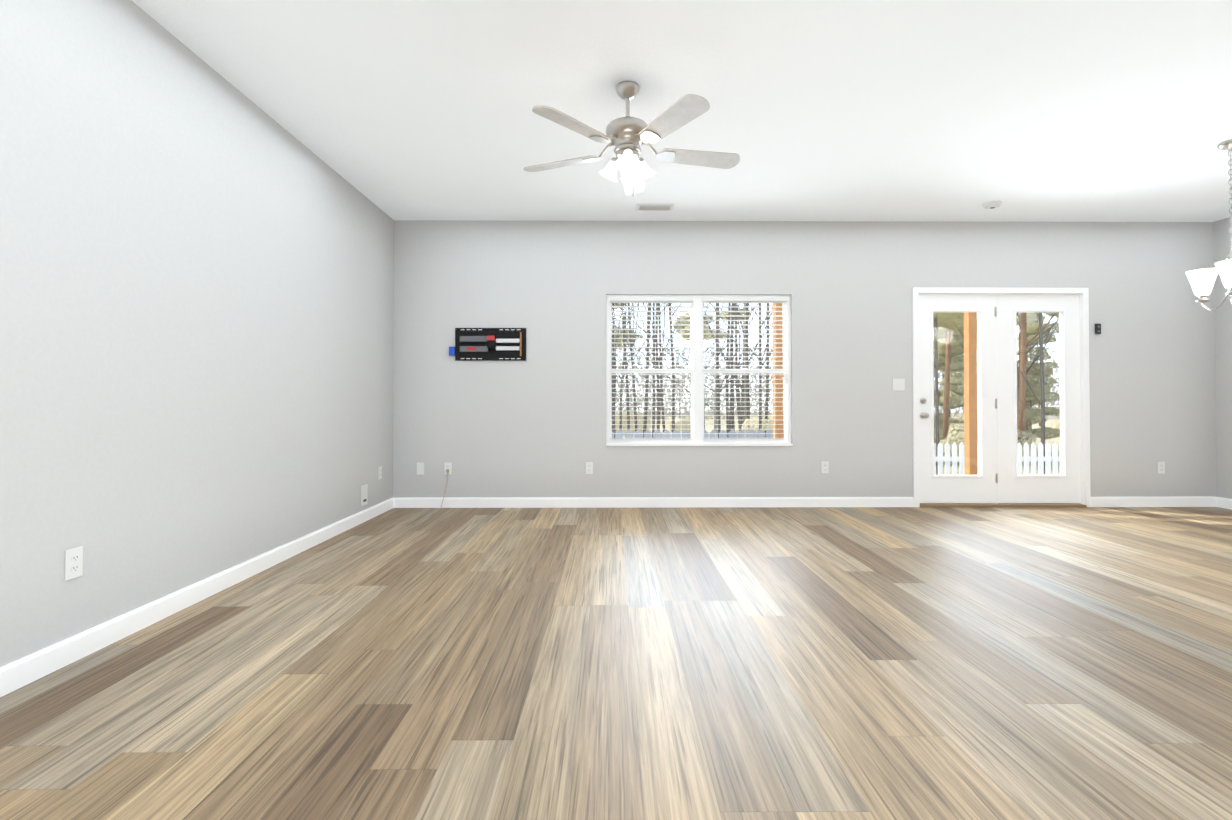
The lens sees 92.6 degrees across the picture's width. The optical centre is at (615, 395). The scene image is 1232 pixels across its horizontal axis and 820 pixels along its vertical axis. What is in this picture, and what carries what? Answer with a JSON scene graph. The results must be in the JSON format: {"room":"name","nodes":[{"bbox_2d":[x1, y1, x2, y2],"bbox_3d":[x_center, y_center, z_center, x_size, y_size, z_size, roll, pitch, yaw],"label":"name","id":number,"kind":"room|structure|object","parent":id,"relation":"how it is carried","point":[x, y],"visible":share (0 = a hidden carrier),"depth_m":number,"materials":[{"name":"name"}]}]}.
{"room":"living room","nodes":[
{"label":"living room","id":0,"kind":"room"},
{"bbox_2d":[0,0,393,666],"bbox_3d":[-2.148,-0.360,0.868,0.150,2.720,9.700,0,-1,0],"label":"wall","id":1,"kind":"structure","parent":0,"point":[196,318],"depth_m":2.68,"materials":[{"name":"grey paint"}]},
{"bbox_2d":[65,546,82,580],"bbox_3d":[-2.078,0.642,2.259,0.008,0.115,0.070,0,-1,0],"label":"electrical outlet","id":2,"kind":"object","parent":1,"relation":"attached to","point":[73,562],"depth_m":2.25,"materials":[{"name":"white plastic"}]},
{"bbox_2d":[0,498,395,696],"bbox_3d":[-2.066,0.952,0.853,0.014,0.095,9.400,0,-1,0],"label":"baseboard","id":3,"kind":"structure","parent":1,"relation":"attached to","point":[24,671],"depth_m":2.64,"materials":[{"name":"white"}]},
{"bbox_2d":[361,484,367,505],"bbox_3d":[-2.097,0.827,4.904,0.009,0.170,0.120,0,-1,0],"label":"electrical outlet","id":4,"kind":"object","parent":1,"relation":"attached to","point":[364,488],"depth_m":4.90,"materials":[{"name":"white plastic"}]},
{"bbox_2d":[378,466,381,479],"bbox_3d":[-2.099,0.686,5.239,0.008,0.115,0.070,0,-1,0],"label":"electrical outlet","id":5,"kind":"object","parent":1,"relation":"attached to","point":[379,468],"depth_m":5.23,"materials":[{"name":"white plastic"}]},
{"bbox_2d":[0,507,1231,819],"bbox_3d":[1.841,1.050,0.879,8.129,0.100,9.700,0,-1,0],"label":"floor","id":6,"kind":"structure","parent":0,"point":[880,663],"depth_m":2.11,"materials":[{"name":"brown wood"}]},
{"bbox_2d":[131,0,1231,221],"bbox_3d":[1.841,-1.780,0.912,8.129,0.120,9.700,0,-1,0],"label":"ceiling","id":7,"kind":"structure","parent":0,"point":[966,110],"depth_m":3.36,"materials":[{"name":"white paint"}]},
{"bbox_2d":[523,81,739,196],"bbox_3d":[0.082,-1.381,3.260,1.246,0.622,1.229,0,-1,0],"label":"fan","id":8,"kind":"object","parent":7,"relation":"hanging from","point":[627,136],"visible":1,"depth_m":3.16,"materials":[{"name":"white wood"}]},
{"bbox_2d":[636,204,673,210],"bbox_3d":[0.343,-1.662,5.199,0.320,0.014,0.170,0,-1,0],"label":"ceiling vent","id":9,"kind":"object","parent":7,"relation":"in","point":[654,207],"visible":1,"depth_m":5.17,"materials":[{"name":"white metal"}]},
{"bbox_2d":[983,201,1001,208],"bbox_3d":[3.271,-1.651,5.114,0.136,0.037,0.136,0,-1,0],"label":"smoke detector","id":10,"kind":"object","parent":7,"relation":"attached to","point":[993,205],"visible":1,"depth_m":5.08,"materials":[{"name":"white plastic"}]},
{"bbox_2d":[1185,139,1231,309],"bbox_3d":[4.107,-1.133,3.927,0.440,1.103,0.440,0,-1,0],"label":"chandelier","id":11,"kind":"object","parent":7,"relation":"hanging from","point":[1202,281],"visible":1,"depth_m":3.95,"materials":[{"name":"white glass"}]},
{"bbox_2d":[393,220,1215,497],"bbox_3d":[1.808,-0.304,5.670,7.829,2.720,0.150,0,-1,0],"label":"wall","id":12,"kind":"structure","parent":0,"point":[533,424],"depth_m":5.59,"materials":[{"name":"grey paint"}]},
{"bbox_2d":[417,462,423,474],"bbox_3d":[-1.846,0.686,5.554,0.070,0.115,0.005,0,-1,0],"label":"electrical outlet","id":13,"kind":"object","parent":12,"relation":"attached to","point":[420,465],"depth_m":5.55,"materials":[{"name":"white plastic"}]},
{"bbox_2d":[444,462,451,474],"bbox_3d":[-1.585,0.686,5.555,0.070,0.115,0.008,0,-1,0],"label":"electrical outlet","id":14,"kind":"object","parent":12,"relation":"attached to","point":[447,465],"depth_m":5.55,"materials":[{"name":"white plastic"}]},
{"bbox_2d":[435,469,448,508],"bbox_3d":[-1.635,0.871,5.496,0.124,0.363,0.104,0,-1,0],"label":"cord","id":15,"kind":"object","parent":14,"relation":"attached to","point":[447,470],"visible":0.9,"depth_m":5.52,"materials":[{"name":"beige plastic"}]},
{"bbox_2d":[449,328,525,360],"bbox_3d":[-1.213,-0.488,5.539,0.725,0.307,0.072,0,-1,0],"label":"bracket","id":16,"kind":"object","parent":12,"relation":"attached to","point":[490,344],"visible":1,"depth_m":5.56,"materials":[{"name":"black metal"}]},
{"bbox_2d":[586,462,592,473],"bbox_3d":[-0.252,0.683,5.564,0.070,0.115,0.008,0,-1,0],"label":"electrical outlet","id":17,"kind":"object","parent":12,"relation":"attached to","point":[589,465],"depth_m":5.56,"materials":[{"name":"white plastic"}]},
{"bbox_2d":[396,497,913,507],"bbox_3d":[0.372,1.007,5.563,4.897,0.095,0.014,0,-1,0],"label":"baseboard","id":18,"kind":"structure","parent":12,"relation":"attached to","point":[406,502],"depth_m":5.56,"materials":[{"name":"white wood"}]},
{"bbox_2d":[606,295,792,445],"bbox_3d":[0.790,-0.244,5.642,1.765,1.439,0.140,0,-1,0],"label":"window unit","id":19,"kind":"structure","parent":12,"relation":"in","point":[697,371],"depth_m":5.62,"materials":[{"name":"white plastic"}]},
{"bbox_2d":[821,461,828,472],"bbox_3d":[1.983,0.679,5.580,0.070,0.115,0.008,0,-1,0],"label":"electrical outlet","id":20,"kind":"object","parent":12,"relation":"attached to","point":[824,464],"depth_m":5.58,"materials":[{"name":"white plastic"}]},
{"bbox_2d":[893,379,904,390],"bbox_3d":[2.689,-0.107,5.592,0.116,0.115,0.012,0,-1,0],"label":"switch plate","id":21,"kind":"object","parent":12,"relation":"attached to","point":[898,384],"visible":1,"depth_m":5.59,"materials":[{"name":"white plastic"}]},
{"bbox_2d":[912,287,1090,507],"bbox_3d":[3.665,0.012,5.649,1.682,2.087,0.170,0,-1,0],"label":"patio door","id":22,"kind":"structure","parent":12,"relation":"in","point":[997,481],"depth_m":5.63,"materials":[{"name":"white wood"}]},
{"bbox_2d":[1095,324,1100,333],"bbox_3d":[4.593,-0.638,5.606,0.052,0.100,0.024,0,-1,0],"label":"sensor","id":23,"kind":"object","parent":12,"relation":"attached to","point":[1097,328],"visible":1,"depth_m":5.60,"materials":[{"name":"grey plastic"}]},
{"bbox_2d":[1091,497,1215,506],"bbox_3d":[5.102,1.008,5.596,1.183,0.095,0.014,0,-1,0],"label":"baseboard","id":24,"kind":"structure","parent":12,"relation":"attached to","point":[1095,501],"depth_m":5.59,"materials":[{"name":"white wood"}]},
{"bbox_2d":[1157,462,1164,473],"bbox_3d":[5.193,0.683,5.602,0.070,0.115,0.008,0,-1,0],"label":"electrical outlet","id":25,"kind":"object","parent":12,"relation":"attached to","point":[1160,465],"depth_m":5.60,"materials":[{"name":"white plastic"}]},
{"bbox_2d":[1213,217,1231,498],"bbox_3d":[5.830,-0.359,0.923,0.150,2.720,9.700,0,-1,0],"label":"wall","id":26,"kind":"structure","parent":0,"point":[1223,339],"depth_m":5.54,"materials":[{"name":"grey paint"}]},
{"bbox_2d":[1216,497,1231,508],"bbox_3d":[5.748,0.953,0.907,0.014,0.095,9.400,0,-1,0],"label":"baseboard","id":27,"kind":"structure","parent":26,"relation":"attached to","point":[1221,502],"depth_m":5.53,"materials":[{"name":"white wood"}]},
{"label":"outside","id":28,"kind":"structure","parent":0,"visible":0},
{"bbox_2d":[612,303,1060,474],"bbox_3d":[29.811,-8.157,45.577,200.000,22.472,79.020,0,-1,0],"label":"outdoor view","id":29,"kind":"structure","parent":28,"point":[973,397],"depth_m":20.14,"materials":[{"name":"plant"}]},
{"bbox_2d":[615,412,1059,474],"bbox_3d":[4.689,2.824,62.769,130.000,0.200,114.030,0,-1,0],"label":"ground","id":30,"kind":"structure","parent":28,"point":[1035,426],"depth_m":48.20,"materials":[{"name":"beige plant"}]}
]}

